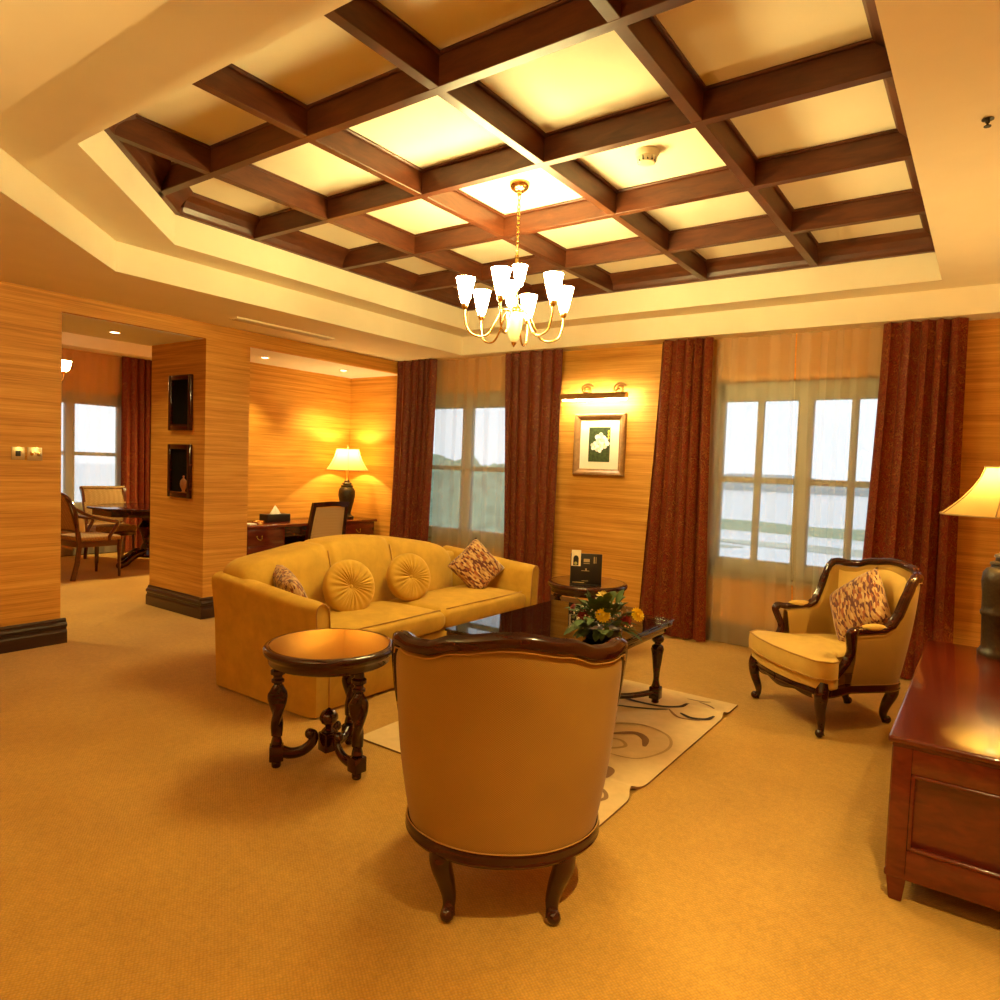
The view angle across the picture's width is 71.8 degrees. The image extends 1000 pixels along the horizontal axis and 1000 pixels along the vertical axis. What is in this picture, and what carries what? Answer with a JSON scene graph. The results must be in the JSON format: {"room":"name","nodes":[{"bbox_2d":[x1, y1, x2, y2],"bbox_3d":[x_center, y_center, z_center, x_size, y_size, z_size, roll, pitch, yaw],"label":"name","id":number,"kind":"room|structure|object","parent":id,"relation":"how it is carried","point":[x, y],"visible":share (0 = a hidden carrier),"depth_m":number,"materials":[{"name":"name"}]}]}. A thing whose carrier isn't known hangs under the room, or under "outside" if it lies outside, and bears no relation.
{"room":"hotel room","nodes":[
{"label":"hotel room","id":0,"kind":"room"},
{"bbox_2d":[61,348,121,548],"bbox_3d":[-7.014,-0.849,7.979,0.200,3.300,10.100,4,3,35],"label":"wall","id":1,"kind":"structure","parent":0,"point":[89,372],"depth_m":9.61,"materials":[{"name":"wood"}]},
{"bbox_2d":[61,545,116,556],"bbox_3d":[-5.331,0.700,10.316,0.020,0.100,4.200,4,3,35],"label":"baseboard","id":2,"kind":"structure","parent":1,"relation":"attached to","point":[103,549],"depth_m":9.70,"materials":[{"name":"brown wood"}]},
{"bbox_2d":[61,390,121,513],"bbox_3d":[-5.906,-0.648,9.491,0.180,1.690,1.400,4,3,35],"label":"window","id":3,"kind":"structure","parent":1,"relation":"in","point":[69,399],"depth_m":9.54,"materials":[{"name":"paint"}]},
{"bbox_2d":[0,281,397,626],"bbox_3d":[-3.695,-0.265,4.679,0.150,2.704,8.550,4,3,35],"label":"wall","id":4,"kind":"structure","parent":0,"point":[30,317],"depth_m":5.01,"materials":[{"name":"wood"}]},
{"bbox_2d":[11,447,24,459],"bbox_3d":[-3.428,-0.332,4.909,0.011,0.090,0.084,4,3,35],"label":"wall socket","id":5,"kind":"object","parent":4,"relation":"attached to","point":[17,453],"visible":1,"depth_m":4.91,"materials":[{"name":"gold metal"}]},
{"bbox_2d":[0,618,66,653],"bbox_3d":[-4.742,1.028,3.277,0.156,0.185,4.870,4,3,35],"label":"baseboard","id":6,"kind":"structure","parent":4,"relation":"attached to","point":[19,637],"depth_m":5.03,"materials":[{"name":"brown wood"}]},
{"bbox_2d":[27,447,41,460],"bbox_3d":[-3.363,-0.333,4.992,0.020,0.096,0.096,4,3,35],"label":"light switch","id":7,"kind":"object","parent":4,"relation":"attached to","point":[33,453],"visible":1,"depth_m":4.99,"materials":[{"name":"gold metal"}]},
{"bbox_2d":[149,323,250,597],"bbox_3d":[-2.847,-0.326,6.523,0.908,2.704,0.440,4,3,35],"label":"wall pillar","id":8,"kind":"structure","parent":0,"point":[192,540],"depth_m":6.28,"materials":[{"name":"wood"}]},
{"bbox_2d":[167,444,191,498],"bbox_3d":[-2.921,-0.265,6.289,0.370,0.484,0.030,4,3,35],"label":"display box","id":9,"kind":"object","parent":8,"relation":"attached to","point":[179,456],"visible":1,"depth_m":6.30,"materials":[{"name":"brown wood"}]},
{"bbox_2d":[180,475,186,491],"bbox_3d":[-2.862,-0.147,6.242,0.116,0.150,0.029,4,3,35],"label":"figurine","id":10,"kind":"object","parent":9,"relation":"in","point":[183,481],"visible":1,"depth_m":6.23,"materials":[{"name":"orange ceramic"}]},
{"bbox_2d":[146,585,214,619],"bbox_3d":[-2.888,0.933,6.561,0.944,0.185,0.476,4,3,35],"label":"baseboard","id":11,"kind":"structure","parent":8,"relation":"attached to","point":[200,608],"depth_m":6.30,"materials":[{"name":"brown wood"}]},
{"bbox_2d":[168,374,192,430],"bbox_3d":[-2.898,-0.881,6.258,0.370,0.500,0.030,4,3,35],"label":"display box","id":12,"kind":"object","parent":8,"relation":"attached to","point":[180,387],"visible":1,"depth_m":6.26,"materials":[{"name":"brown wood"}]},
{"bbox_2d":[62,313,396,377],"bbox_3d":[-2.575,-1.570,6.859,0.898,0.234,3.650,4,3,35],"label":"ceiling","id":13,"kind":"structure","parent":0,"point":[75,324],"depth_m":6.27,"materials":[{"name":"white paint"}]},
{"bbox_2d":[108,331,121,333],"bbox_3d":[-3.274,-1.425,5.869,0.104,0.008,0.104,4,3,35],"label":"recessed light","id":14,"kind":"object","parent":13,"relation":"attached to","point":[114,332],"visible":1,"depth_m":5.87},
{"bbox_2d":[247,362,350,520],"bbox_3d":[-2.469,-0.531,7.907,0.100,3.004,2.260,4,3,35],"label":"wall","id":15,"kind":"structure","parent":0,"point":[298,419],"depth_m":7.95,"materials":[{"name":"wood"}]},
{"bbox_2d":[0,551,999,999],"bbox_3d":[-2.623,1.168,4.902,11.200,0.100,10.300,4,3,35],"label":"floor","id":16,"kind":"structure","parent":0,"point":[152,845],"depth_m":2.52,"materials":[{"name":"carpet"}]},
{"bbox_2d":[61,493,121,580],"bbox_3d":[-4.799,0.399,7.984,0.588,0.980,0.571,4,3,31],"label":"dining chair","id":17,"kind":"object","parent":16,"relation":"on","point":[69,519],"visible":0.78,"depth_m":7.79,"materials":[{"name":"brown wood"}]},
{"bbox_2d":[79,486,136,561],"bbox_3d":[-5.259,0.317,9.288,0.601,0.988,0.578,5,4,43],"label":"dining chair","id":18,"kind":"object","parent":16,"relation":"on","point":[90,495],"visible":0.73,"depth_m":9.29,"materials":[{"name":"beige fabric"}]},
{"bbox_2d":[87,503,149,568],"bbox_3d":[-4.566,0.461,8.981,1.293,0.765,1.293,4,3,35],"label":"dining table","id":19,"kind":"object","parent":16,"relation":"on","point":[121,510],"visible":0.42,"depth_m":8.69,"materials":[{"name":"brown wood"}]},
{"bbox_2d":[247,517,376,554],"bbox_3d":[-2.285,0.612,7.674,0.573,0.760,1.970,4,3,35],"label":"desk","id":20,"kind":"object","parent":16,"relation":"on","point":[266,536],"visible":0.3,"depth_m":7.26,"materials":[{"name":"red wood"}]},
{"bbox_2d":[252,520,264,523],"bbox_3d":[-2.508,0.232,7.167,0.122,0.032,0.122,3,3,14],"label":"ashtray","id":21,"kind":"object","parent":20,"relation":"on","point":[254,521],"visible":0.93,"depth_m":7.12,"materials":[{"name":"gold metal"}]},
{"bbox_2d":[259,505,289,522],"bbox_3d":[-2.438,0.146,7.483,0.140,0.178,0.300,4,3,35],"label":"tissue box","id":22,"kind":"object","parent":20,"relation":"on","point":[275,515],"visible":0.96,"depth_m":7.44,"materials":[{"name":"black paint"}]},
{"bbox_2d":[325,446,368,518],"bbox_3d":[-1.820,-0.214,8.213,0.510,0.869,0.510,4,3,35],"label":"table lamp","id":23,"kind":"object","parent":20,"relation":"on","point":[344,459],"visible":0.96,"depth_m":8.10,"materials":[{"name":"beige fabric"}]},
{"bbox_2d":[262,628,391,779],"bbox_3d":[-0.818,0.971,3.306,0.616,0.582,0.616,1,3,-17],"label":"round table","id":24,"kind":"object","parent":16,"relation":"on","point":[348,654],"visible":0.99,"depth_m":3.21,"materials":[{"name":"brown wood"}]},
{"bbox_2d":[305,501,348,539],"bbox_3d":[-1.987,0.508,7.397,0.595,1.023,0.506,4,4,39],"label":"desk chair","id":25,"kind":"object","parent":16,"relation":"on","point":[326,520],"visible":0.42,"depth_m":7.20,"materials":[{"name":"beige fabric"}]},
{"bbox_2d":[212,534,538,717],"bbox_3d":[-0.757,0.723,5.036,1.001,0.886,2.361,4,3,35],"label":"sofa","id":26,"kind":"object","parent":16,"relation":"on","point":[250,611],"visible":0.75,"depth_m":4.38,"materials":[{"name":"yellow fabric"}]},
{"bbox_2d":[273,565,307,597],"bbox_3d":[-1.297,0.622,4.344,0.236,0.430,0.466,0,3,-30],"label":"square cushion","id":27,"kind":"object","parent":26,"relation":"on","point":[283,578],"visible":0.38,"depth_m":4.20,"materials":[{"name":"fabric"}]},
{"bbox_2d":[322,559,374,611],"bbox_3d":[-1.005,0.579,4.596,0.364,0.360,0.182,-1,4,-45],"label":"round cushion","id":28,"kind":"object","parent":26,"relation":"on","point":[347,585],"visible":0.95,"depth_m":4.54,"materials":[{"name":"yellow fabric"}]},
{"bbox_2d":[330,601,444,638],"bbox_3d":[-0.898,0.814,4.519,0.610,0.169,1.001,4,3,35],"label":"seat cushion","id":29,"kind":"object","parent":26,"relation":"on","point":[386,618],"depth_m":4.50,"materials":[{"name":"fabric"}]},
{"bbox_2d":[387,553,430,600],"bbox_3d":[-0.670,0.567,5.075,0.352,0.348,0.179,0,4,-37],"label":"round cushion","id":30,"kind":"object","parent":26,"relation":"on","point":[408,574],"visible":1,"depth_m":5.01,"materials":[{"name":"yellow fabric"}]},
{"bbox_2d":[390,585,525,626],"bbox_3d":[-0.313,0.795,5.341,0.610,0.169,1.001,4,3,35],"label":"seat cushion","id":31,"kind":"object","parent":26,"relation":"on","point":[461,604],"depth_m":5.17,"materials":[{"name":"fabric"}]},
{"bbox_2d":[448,538,503,588],"bbox_3d":[-0.191,0.545,5.618,0.468,0.472,0.219,0,4,-39],"label":"square cushion","id":32,"kind":"object","parent":26,"relation":"on","point":[475,566],"visible":0.95,"depth_m":5.55,"materials":[{"name":"fabric"}]},
{"bbox_2d":[391,630,627,925],"bbox_3d":[0.011,0.851,2.429,0.780,0.968,0.846,2,3,-1],"label":"armchair","id":33,"kind":"object","parent":16,"relation":"on","point":[506,738],"visible":1,"depth_m":2.09,"materials":[{"name":"beige fabric"}]},
{"bbox_2d":[364,679,737,826],"bbox_3d":[0.375,1.257,3.973,1.405,0.029,1.880,4,3,35],"label":"rug","id":34,"kind":"object","parent":16,"relation":"on","point":[648,737],"visible":0.36,"depth_m":3.75,"materials":[{"name":"beige fabric"}]},
{"bbox_2d":[445,600,673,702],"bbox_3d":[0.380,0.992,4.092,0.875,0.524,1.180,4,3,35],"label":"coffee table","id":35,"kind":"object","parent":34,"relation":"on","point":[551,618],"visible":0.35,"depth_m":4.20,"materials":[{"name":"brown wood"}]},
{"bbox_2d":[564,589,643,641],"bbox_3d":[0.553,0.620,3.731,0.441,0.264,0.434,4,3,35],"label":"flower arrangement","id":36,"kind":"object","parent":35,"relation":"on","point":[602,608],"visible":0.99,"depth_m":3.67,"materials":[{"name":"green plant"}]},
{"bbox_2d":[548,576,627,600],"bbox_3d":[0.669,0.923,5.370,0.616,0.582,0.616,0,4,-40],"label":"round table","id":37,"kind":"object","parent":16,"relation":"on","point":[559,585],"visible":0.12,"depth_m":5.16,"materials":[{"name":"brown wood"}]},
{"bbox_2d":[569,553,601,586],"bbox_3d":[0.648,0.522,5.201,0.236,0.236,0.110,2,3,8],"label":"menu stand","id":38,"kind":"object","parent":37,"relation":"on","point":[589,573],"visible":1,"depth_m":5.19,"materials":[{"name":"black paint"}]},
{"bbox_2d":[571,550,580,565],"bbox_3d":[0.575,0.437,5.206,0.070,0.120,0.017,2,3,8],"label":"card","id":39,"kind":"object","parent":38,"relation":"attached to","point":[576,554],"visible":1,"depth_m":5.21,"materials":[{"name":"beige paper"}]},
{"bbox_2d":[574,557,594,582],"bbox_3d":[0.634,0.525,5.196,0.174,0.199,0.023,2,3,8],"label":"print","id":40,"kind":"object","parent":38,"relation":"attached to","point":[585,573],"depth_m":5.20},
{"bbox_2d":[748,558,923,737],"bbox_3d":[2.050,0.836,4.220,0.846,0.968,0.780,2,3,-11],"label":"armchair","id":41,"kind":"object","parent":16,"relation":"on","point":[805,654],"visible":0.97,"depth_m":4.01,"materials":[{"name":"yellow fabric"}]},
{"bbox_2d":[749,630,854,679],"bbox_3d":[1.977,0.919,4.214,0.694,0.129,0.769,2,3,-11],"label":"seat cushion","id":42,"kind":"object","parent":41,"relation":"on","point":[807,654],"depth_m":4.05,"materials":[{"name":"fabric"}]},
{"bbox_2d":[829,567,890,641],"bbox_3d":[2.198,0.658,4.227,0.228,0.510,0.520,1,3,-28],"label":"square cushion","id":43,"kind":"object","parent":41,"relation":"on","point":[862,600],"visible":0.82,"depth_m":4.16,"materials":[{"name":"fabric"}]},
{"bbox_2d":[884,640,999,911],"bbox_3d":[2.080,1.096,2.941,0.604,0.580,1.784,4,3,35],"label":"base cabinet","id":44,"kind":"object","parent":16,"relation":"on","point":[943,835],"visible":1,"depth_m":2.34,"materials":[{"name":"red wood"}]},
{"bbox_2d":[939,466,999,659],"bbox_3d":[2.540,0.293,3.478,0.580,1.002,0.580,4,3,35],"label":"table lamp","id":45,"kind":"object","parent":44,"relation":"on","point":[982,500],"visible":1,"depth_m":3.44,"materials":[{"name":"beige fabric"}]},
{"bbox_2d":[0,0,999,361],"bbox_3d":[-2.533,-1.829,4.736,11.130,0.696,10.250,4,3,35],"label":"ceiling","id":46,"kind":"structure","parent":0,"point":[78,218],"depth_m":3.49,"materials":[{"name":"beige paint"}]},
{"bbox_2d":[120,356,151,551],"bbox_3d":[-5.216,-0.655,10.178,0.106,2.803,0.701,4,3,34],"label":"curtain","id":47,"kind":"object","parent":46,"relation":"hanging from","point":[136,373],"visible":0.49,"depth_m":10.05,"materials":[{"name":"brown fabric"}]},
{"bbox_2d":[229,316,334,339],"bbox_3d":[-1.914,-1.520,6.150,0.122,0.018,1.040,4,3,35],"label":"ceiling vent","id":48,"kind":"object","parent":46,"relation":"in","point":[240,319],"visible":1,"depth_m":6.08,"materials":[{"name":"beige metal"}]},
{"bbox_2d":[115,115,532,297],"bbox_3d":[-0.780,-1.872,4.895,0.088,0.133,3.797,4,3,35],"label":"trim","id":49,"kind":"structure","parent":46,"relation":"attached to","point":[143,133],"depth_m":4.10,"materials":[{"name":"brown wood"}]},
{"bbox_2d":[192,63,612,291],"bbox_3d":[-0.200,-1.823,4.328,0.088,0.133,4.050,4,3,35],"label":"trim","id":50,"kind":"structure","parent":46,"relation":"attached to","point":[232,84],"depth_m":3.61,"materials":[{"name":"brown wood"}]},
{"bbox_2d":[389,359,436,541],"bbox_3d":[-1.023,-0.279,7.846,0.663,2.588,0.104,4,3,35],"label":"curtain","id":51,"kind":"object","parent":46,"relation":"hanging from","point":[416,380],"visible":0.74,"depth_m":7.79,"materials":[{"name":"brown fabric"}]},
{"bbox_2d":[157,0,694,195],"bbox_3d":[-0.486,-1.767,3.005,3.780,0.134,0.088,4,3,35],"label":"ceiling beam","id":52,"kind":"structure","parent":46,"relation":"attached to","point":[558,25],"depth_m":2.79,"materials":[{"name":"brown wood"}]},
{"bbox_2d":[456,179,573,346],"bbox_3d":[0.099,-1.386,4.083,0.704,0.957,0.684,4,3,35],"label":"chandelier","id":53,"kind":"object","parent":46,"relation":"hanging from","point":[503,285],"visible":1,"depth_m":4.06,"materials":[{"name":"white glass"}]},
{"bbox_2d":[324,0,706,279],"bbox_3d":[0.468,-1.775,3.854,0.088,0.133,4.050,4,3,35],"label":"trim","id":54,"kind":"structure","parent":46,"relation":"attached to","point":[370,22],"depth_m":3.08,"materials":[{"name":"brown wood"}]},
{"bbox_2d":[104,0,934,310],"bbox_3d":[0.142,-1.798,4.085,4.034,0.134,4.074,4,3,35],"label":"trim","id":55,"kind":"structure","parent":46,"relation":"attached to","point":[185,203],"depth_m":4.96,"materials":[{"name":"brown wood"}]},
{"bbox_2d":[504,349,562,603],"bbox_3d":[0.293,-0.184,6.906,0.673,2.588,0.109,4,3,35],"label":"curtain","id":56,"kind":"object","parent":46,"relation":"hanging from","point":[533,379],"visible":0.82,"depth_m":6.88,"materials":[{"name":"brown fabric"}]},
{"bbox_2d":[254,38,892,240],"bbox_3d":[-0.110,-1.790,3.731,4.010,0.134,0.088,4,3,35],"label":"ceiling beam","id":57,"kind":"structure","parent":46,"relation":"attached to","point":[865,61],"depth_m":3.20,"materials":[{"name":"brown wood"}]},
{"bbox_2d":[341,128,912,269],"bbox_3d":[0.362,-1.805,4.395,4.010,0.134,0.088,4,3,35],"label":"trim","id":58,"kind":"structure","parent":46,"relation":"attached to","point":[888,146],"depth_m":3.91,"materials":[{"name":"brown wood"}]},
{"bbox_2d":[635,146,658,166],"bbox_3d":[0.766,-1.785,3.599,0.124,0.066,0.124,4,3,35],"label":"smoke detector","id":59,"kind":"object","parent":46,"relation":"attached to","point":[646,156],"visible":1,"depth_m":3.56,"materials":[{"name":"beige plastic"}]},
{"bbox_2d":[412,189,925,292],"bbox_3d":[0.838,-1.821,5.063,4.010,0.134,0.088,4,3,35],"label":"trim","id":60,"kind":"structure","parent":46,"relation":"attached to","point":[903,203],"depth_m":4.58,"materials":[{"name":"brown wood"}]},
{"bbox_2d":[639,337,713,641],"bbox_3d":[1.540,-0.095,6.030,0.640,2.588,0.094,4,3,35],"label":"curtain","id":61,"kind":"object","parent":46,"relation":"hanging from","point":[674,574],"visible":0.93,"depth_m":6.00,"materials":[{"name":"brown fabric"}]},
{"bbox_2d":[589,0,818,265],"bbox_3d":[1.127,-1.728,3.386,0.088,0.133,4.050,4,3,35],"label":"trim","id":62,"kind":"structure","parent":46,"relation":"attached to","point":[648,39],"depth_m":2.93,"materials":[{"name":"brown wood"}]},
{"bbox_2d":[862,317,968,678],"bbox_3d":[2.979,0.008,5.010,0.647,2.588,0.090,4,3,35],"label":"curtain","id":63,"kind":"object","parent":46,"relation":"hanging from","point":[916,467],"visible":0.72,"depth_m":4.96,"materials":[{"name":"brown fabric"}]},
{"bbox_2d":[981,116,994,127],"bbox_3d":[1.797,-1.389,2.543,0.040,0.028,0.039,4,3,35],"label":"sprinkler","id":64,"kind":"object","parent":46,"relation":"attached to","point":[986,120],"visible":1,"depth_m":2.54,"materials":[{"name":"brown metal"}]},
{"bbox_2d":[586,622,622,640],"bbox_3d":[0.552,0.719,3.749,0.225,0.066,0.225,4,3,35],"label":"bowl","id":65,"kind":"object","parent":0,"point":[614,631],"depth_m":3.67,"materials":[{"name":"black paint"}]},
{"bbox_2d":[348,318,999,646],"bbox_3d":[1.067,-0.338,6.660,7.320,3.000,0.200,4,3,35],"label":"wall","id":66,"kind":"structure","parent":0,"point":[607,516],"depth_m":6.35,"materials":[{"name":"wood"}]},
{"bbox_2d":[428,392,504,549],"bbox_3d":[-0.393,-0.345,7.649,1.440,1.670,0.180,4,3,35],"label":"window","id":67,"kind":"structure","parent":66,"relation":"in","point":[468,402],"depth_m":7.65,"materials":[{"name":"paint"}]},
{"bbox_2d":[560,382,628,400],"bbox_3d":[0.911,-1.023,6.518,0.690,0.170,0.190,4,3,35],"label":"picture light","id":68,"kind":"object","parent":66,"relation":"attached to","point":[616,395],"visible":1,"depth_m":6.43,"materials":[{"name":"gold metal"}]},
{"bbox_2d":[572,413,626,476],"bbox_3d":[0.946,-0.529,6.587,0.535,0.590,0.052,4,3,35],"label":"framed picture","id":69,"kind":"object","parent":66,"relation":"attached to","point":[599,448],"visible":1,"depth_m":6.58,"materials":[{"name":"brown wood"}]},
{"bbox_2d":[588,427,610,461],"bbox_3d":[0.947,-0.529,6.589,0.226,0.330,0.003,4,3,35],"label":"photo","id":70,"kind":"object","parent":69,"relation":"attached to","point":[599,438],"depth_m":6.59},
{"bbox_2d":[551,594,775,646],"bbox_3d":[0.912,1.069,6.671,7.020,0.180,0.014,4,3,35],"label":"baseboard","id":71,"kind":"structure","parent":66,"relation":"attached to","point":[718,631],"depth_m":5.94,"materials":[{"name":"brown wood"}]},
{"bbox_2d":[707,377,879,587],"bbox_3d":[2.456,-0.141,5.626,1.450,1.670,0.180,4,3,35],"label":"window","id":72,"kind":"structure","parent":66,"relation":"in","point":[806,392],"depth_m":5.67,"materials":[{"name":"paint"}]},
{"bbox_3d":[-3.871,-0.796,9.236,3.870,3.300,4.510,4,3,35],"label":"wall","id":73,"kind":"structure","parent":0,"visible":0},
{"bbox_2d":[62,360,71,380],"bbox_3d":[-4.956,-1.421,7.637,0.152,0.270,0.391,4,3,35],"label":"wall sconce","id":74,"kind":"object","parent":73,"relation":"attached to","point":[66,365],"visible":0.52,"depth_m":7.70,"materials":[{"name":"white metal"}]},
{"label":"outside","id":75,"kind":"structure","parent":0,"visible":0},
{"bbox_2d":[723,473,868,496],"bbox_3d":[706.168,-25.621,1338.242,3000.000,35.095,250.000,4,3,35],"label":"hills","id":76,"kind":"structure","parent":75,"point":[780,488],"depth_m":1328.56,"materials":[{"name":"grey"}]},
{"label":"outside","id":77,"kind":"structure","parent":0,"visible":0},
{"bbox_2d":[61,463,867,566],"bbox_3d":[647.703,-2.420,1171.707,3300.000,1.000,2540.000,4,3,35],"label":"lagoon","id":78,"kind":"structure","parent":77,"point":[826,511],"depth_m":567.03,"materials":[{"name":"liquid"}]},
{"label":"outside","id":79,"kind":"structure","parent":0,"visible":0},
{"bbox_2d":[720,539,862,556],"bbox_3d":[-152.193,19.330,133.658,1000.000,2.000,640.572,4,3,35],"label":"land","id":80,"kind":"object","parent":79,"point":[810,548],"visible":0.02,"depth_m":303.03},
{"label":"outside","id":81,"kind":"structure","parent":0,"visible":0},
{"bbox_2d":[721,519,864,540],"bbox_3d":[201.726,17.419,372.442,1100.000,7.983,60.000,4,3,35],"label":"shore","id":82,"kind":"structure","parent":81,"point":[728,524],"depth_m":382.18,"materials":[{"name":"beige sand"}]},
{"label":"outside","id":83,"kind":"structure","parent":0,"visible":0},
{"bbox_2d":[429,454,504,532],"bbox_3d":[-16.876,10.552,63.816,90.000,36.220,60.000,4,3,35],"label":"wooded hill","id":84,"kind":"structure","parent":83,"point":[488,497],"depth_m":73.29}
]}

